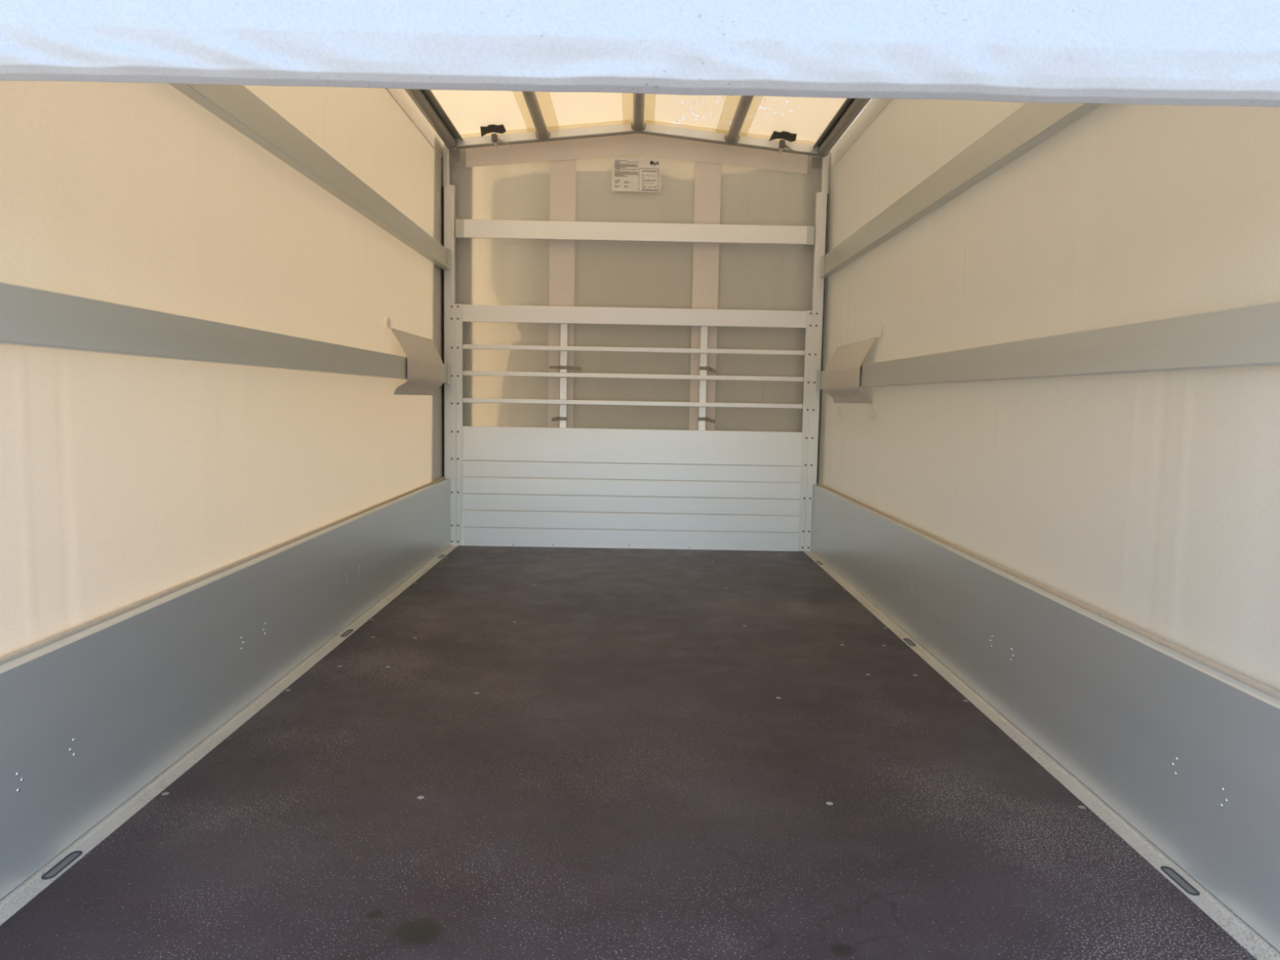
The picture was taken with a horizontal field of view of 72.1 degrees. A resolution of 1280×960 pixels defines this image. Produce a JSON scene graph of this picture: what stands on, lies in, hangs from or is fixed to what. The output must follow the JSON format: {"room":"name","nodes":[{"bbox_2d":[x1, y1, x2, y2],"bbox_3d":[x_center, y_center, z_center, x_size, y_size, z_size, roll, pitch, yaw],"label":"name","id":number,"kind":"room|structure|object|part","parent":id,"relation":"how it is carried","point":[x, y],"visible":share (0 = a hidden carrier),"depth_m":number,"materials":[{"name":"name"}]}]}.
{"room":"cargo space","nodes":[
{"label":"cargo space","id":0,"kind":"room"},
{"bbox_2d":[0,80,444,657],"bbox_3d":[-0.939,-0.608,2.670,0.066,1.775,3.440,1,5,0],"label":"wall","id":1,"kind":"structure","parent":0,"point":[126,480],"depth_m":1.88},
{"bbox_2d":[0,281,451,383],"bbox_3d":[-0.934,-0.366,2.644,0.042,0.092,3.345,1,5,0],"label":"rail","id":2,"kind":"object","parent":1,"relation":"attached to","point":[29,317],"visible":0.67,"depth_m":1.67,"materials":[{"name":"grey metal"}]},
{"bbox_2d":[168,83,451,271],"bbox_3d":[-0.924,-0.909,2.595,0.042,0.094,3.345,1,5,0],"label":"rail","id":3,"kind":"object","parent":1,"relation":"attached to","point":[236,105],"visible":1,"depth_m":2.40,"materials":[{"name":"grey metal"}]},
{"bbox_2d":[0,545,1257,959],"bbox_3d":[-0.034,0.510,2.667,1.726,0.019,3.500,1,5,0],"label":"floor","id":4,"kind":"structure","parent":0,"point":[525,753],"depth_m":1.59,"materials":[{"name":"brown wood"}]},
{"bbox_2d":[0,544,457,925],"bbox_3d":[-0.930,0.494,2.656,0.067,0.024,3.492,1,5,0],"label":"trim","id":5,"kind":"structure","parent":4,"relation":"on","point":[11,903],"depth_m":1.69,"materials":[{"name":"silver metal"}]},
{"bbox_2d":[0,476,450,899],"bbox_3d":[-0.947,0.312,2.640,0.038,0.336,3.492,1,5,0],"label":"board","id":6,"kind":"object","parent":5,"relation":"on","point":[93,711],"visible":1,"depth_m":1.72,"materials":[{"name":"metal"}]},
{"bbox_2d":[442,146,459,478],"bbox_3d":[-0.926,-0.638,4.326,0.080,1.925,0.040,1,5,0],"label":"post","id":7,"kind":"object","parent":5,"relation":"on","point":[448,190],"visible":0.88,"depth_m":4.28,"materials":[{"name":"metal"}]},
{"bbox_3d":[-0.932,-1.507,4.245,0.025,0.180,0.038,1,5,0],"label":"post","id":8,"kind":"part","parent":7,"relation":"part of","materials":[{"name":"metal"}]},
{"bbox_3d":[-0.937,-0.551,4.335,0.050,1.750,0.038,1,5,0],"label":"post","id":9,"kind":"part","parent":7,"relation":"part of","materials":[{"name":"metal"}]},
{"bbox_2d":[455,123,819,156],"bbox_3d":[-0.008,-1.643,4.224,1.760,0.131,0.037,1,5,0],"label":"rail","id":10,"kind":"object","parent":7,"relation":"attached to","point":[617,129],"visible":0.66,"depth_m":4.21,"materials":[{"name":"metal"}]},
{"bbox_2d":[480,124,511,147],"bbox_3d":[-0.681,-1.621,4.148,0.147,0.081,0.105,1,5,0],"label":"clip","id":11,"kind":"object","parent":10,"relation":"attached to","point":[500,129],"visible":1,"depth_m":4.15,"materials":[{"name":"plastic"}]},
{"bbox_3d":[-0.693,-1.629,4.188,0.026,0.036,0.024,1,5,0],"label":"knob","id":12,"kind":"part","parent":11,"relation":"part of","materials":[{"name":"metal"}]},
{"bbox_2d":[768,130,796,153],"bbox_3d":[0.678,-1.598,4.164,0.122,0.081,0.095,1,5,0],"label":"clip","id":13,"kind":"object","parent":10,"relation":"attached to","point":[786,135],"visible":1,"depth_m":4.17,"materials":[{"name":"plastic"}]},
{"bbox_3d":[0.679,-1.605,4.199,0.026,0.036,0.024,1,5,0],"label":"knob","id":14,"kind":"part","parent":13,"relation":"part of","materials":[{"name":"metal"}]},
{"bbox_2d":[449,303,818,551],"bbox_3d":[-0.037,-0.252,4.365,1.799,1.190,0.049,1,5,0],"label":"bulkhead","id":15,"kind":"object","parent":4,"relation":"on","point":[563,486],"visible":1,"depth_m":4.36,"materials":[{"name":"metal"}]},
{"bbox_3d":[-0.906,-0.266,4.338,0.061,1.188,0.005,1,5,0],"label":"plate","id":16,"kind":"part","parent":15,"relation":"part of","materials":[{"name":"metal"}]},
{"bbox_2d":[551,416,567,421],"bbox_3d":[-0.401,-0.302,4.370,0.075,0.025,0.028,1,5,0],"label":"strap","id":17,"kind":"object","parent":15,"relation":"attached to","point":[557,418],"visible":1,"depth_m":4.36,"materials":[{"name":"black fabric"}]},
{"bbox_2d":[549,365,581,370],"bbox_3d":[-0.369,-0.553,4.347,0.158,0.025,0.028,1,5,0],"label":"strap","id":18,"kind":"object","parent":15,"relation":"attached to","point":[568,367],"visible":1,"depth_m":4.34,"materials":[{"name":"black fabric"}]},
{"bbox_2d":[697,417,715,423],"bbox_3d":[0.331,-0.297,4.375,0.083,0.031,0.028,1,5,0],"label":"strap","id":19,"kind":"object","parent":15,"relation":"attached to","point":[706,419],"visible":1,"depth_m":4.36,"materials":[{"name":"grey fabric"}]},
{"bbox_2d":[699,366,715,373],"bbox_3d":[0.335,-0.544,4.352,0.083,0.035,0.028,1,5,0],"label":"strap","id":20,"kind":"object","parent":15,"relation":"attached to","point":[707,368],"visible":1,"depth_m":4.34,"materials":[{"name":"black fabric"}]},
{"bbox_3d":[0.832,-0.235,4.351,0.060,1.188,0.005,1,5,0],"label":"plate","id":21,"kind":"part","parent":15,"relation":"part of","materials":[{"name":"metal"}]},
{"bbox_2d":[803,551,1279,959],"bbox_3d":[0.863,0.526,2.671,0.067,0.024,3.492,1,5,0],"label":"trim","id":22,"kind":"structure","parent":4,"relation":"on","point":[1236,927],"depth_m":1.63,"materials":[{"name":"silver metal"}]},
{"bbox_2d":[809,155,828,550],"bbox_3d":[0.856,-0.607,4.340,0.082,1.925,0.040,1,5,0],"label":"post","id":23,"kind":"object","parent":22,"relation":"on","point":[821,206],"visible":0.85,"depth_m":4.29,"materials":[{"name":"metal"}]},
{"bbox_3d":[0.894,-1.475,4.260,0.027,0.180,0.038,1,5,0],"label":"post","id":24,"kind":"part","parent":23,"relation":"part of","materials":[{"name":"metal"}]},
{"bbox_2d":[810,483,1279,951],"bbox_3d":[0.887,0.344,2.654,0.038,0.336,3.492,1,5,0],"label":"board","id":25,"kind":"object","parent":22,"relation":"on","point":[1184,745],"visible":1,"depth_m":1.65,"materials":[{"name":"metal"}]},
{"bbox_2d":[444,133,831,484],"bbox_3d":[-0.026,-0.697,4.373,1.910,2.075,0.034,1,5,0],"label":"wall","id":26,"kind":"structure","parent":0,"point":[704,183],"depth_m":4.34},
{"bbox_2d":[455,218,814,245],"bbox_3d":[-0.023,-1.202,4.272,1.738,0.089,0.028,1,5,0],"label":"rail","id":27,"kind":"object","parent":26,"relation":"attached to","point":[464,228],"visible":1,"depth_m":4.26,"materials":[{"name":"metal"}]},
{"bbox_2d":[611,157,661,192],"bbox_3d":[-0.017,-1.485,4.282,0.239,0.162,0.004,1,5,0],"label":"paper sheet","id":28,"kind":"object","parent":26,"relation":"attached to","point":[628,174],"visible":1,"depth_m":4.28,"materials":[{"name":"white paper"}]},
{"bbox_2d":[431,89,871,148],"bbox_3d":[0.003,-1.527,2.572,1.900,0.107,3.440,1,5,0],"label":"ceiling","id":29,"kind":"structure","parent":0,"point":[807,117],"depth_m":3.97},
{"bbox_2d":[404,88,463,149],"bbox_3d":[-0.877,-1.457,2.541,0.087,0.061,3.338,1,5,0],"label":"tube","id":30,"kind":"object","parent":29,"relation":"attached to","point":[425,100],"visible":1,"depth_m":3.78,"materials":[{"name":"metal"}]},
{"bbox_2d":[521,91,550,141],"bbox_3d":[-0.453,-1.494,2.543,0.072,0.061,3.343,1,5,0],"label":"rib","id":31,"kind":"object","parent":29,"relation":"attached to","point":[531,99],"visible":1,"depth_m":3.86,"materials":[{"name":"metal"}]},
{"bbox_2d":[631,93,645,133],"bbox_3d":[0.003,-1.534,2.542,0.072,0.061,3.343,1,5,0],"label":"rib","id":32,"kind":"object","parent":29,"relation":"attached to","point":[638,99],"visible":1,"depth_m":3.95,"materials":[{"name":"metal"}]},
{"bbox_2d":[0,0,1279,106],"bbox_3d":[0.005,-0.912,0.874,2.041,1.016,0.078,1,5,0],"label":"tarpaulin","id":33,"kind":"object","parent":29,"relation":"hanging from","point":[1156,52],"visible":1,"depth_m":0.89,"materials":[{"name":"grey fabric"}]},
{"bbox_2d":[724,95,754,144],"bbox_3d":[0.449,-1.479,2.550,0.072,0.061,3.343,1,5,0],"label":"rib","id":34,"kind":"object","parent":29,"relation":"attached to","point":[744,104],"visible":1,"depth_m":3.87,"materials":[{"name":"metal"}]},
{"bbox_2d":[812,97,871,157],"bbox_3d":[0.876,-1.426,2.555,0.080,0.061,3.338,1,5,0],"label":"tube","id":35,"kind":"object","parent":29,"relation":"attached to","point":[851,108],"visible":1,"depth_m":3.79,"materials":[{"name":"metal"}]},
{"bbox_2d":[818,98,1279,691],"bbox_3d":[0.907,-0.574,2.675,0.060,1.775,3.420,1,5,0],"label":"wall","id":36,"kind":"structure","parent":0,"point":[1150,501],"depth_m":1.86,"materials":[{"name":"beige plastic"}]},
{"bbox_2d":[820,102,1102,277],"bbox_3d":[0.907,-0.880,2.609,0.042,0.100,3.345,1,5,0],"label":"rail","id":37,"kind":"object","parent":36,"relation":"attached to","point":[1031,124],"visible":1,"depth_m":2.43,"materials":[{"name":"grey metal"}]},
{"bbox_2d":[815,301,1279,390],"bbox_3d":[0.897,-0.336,2.659,0.042,0.093,3.345,1,5,0],"label":"rail","id":38,"kind":"object","parent":36,"relation":"attached to","point":[1245,336],"visible":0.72,"depth_m":1.64,"materials":[{"name":"grey metal"}]}
]}

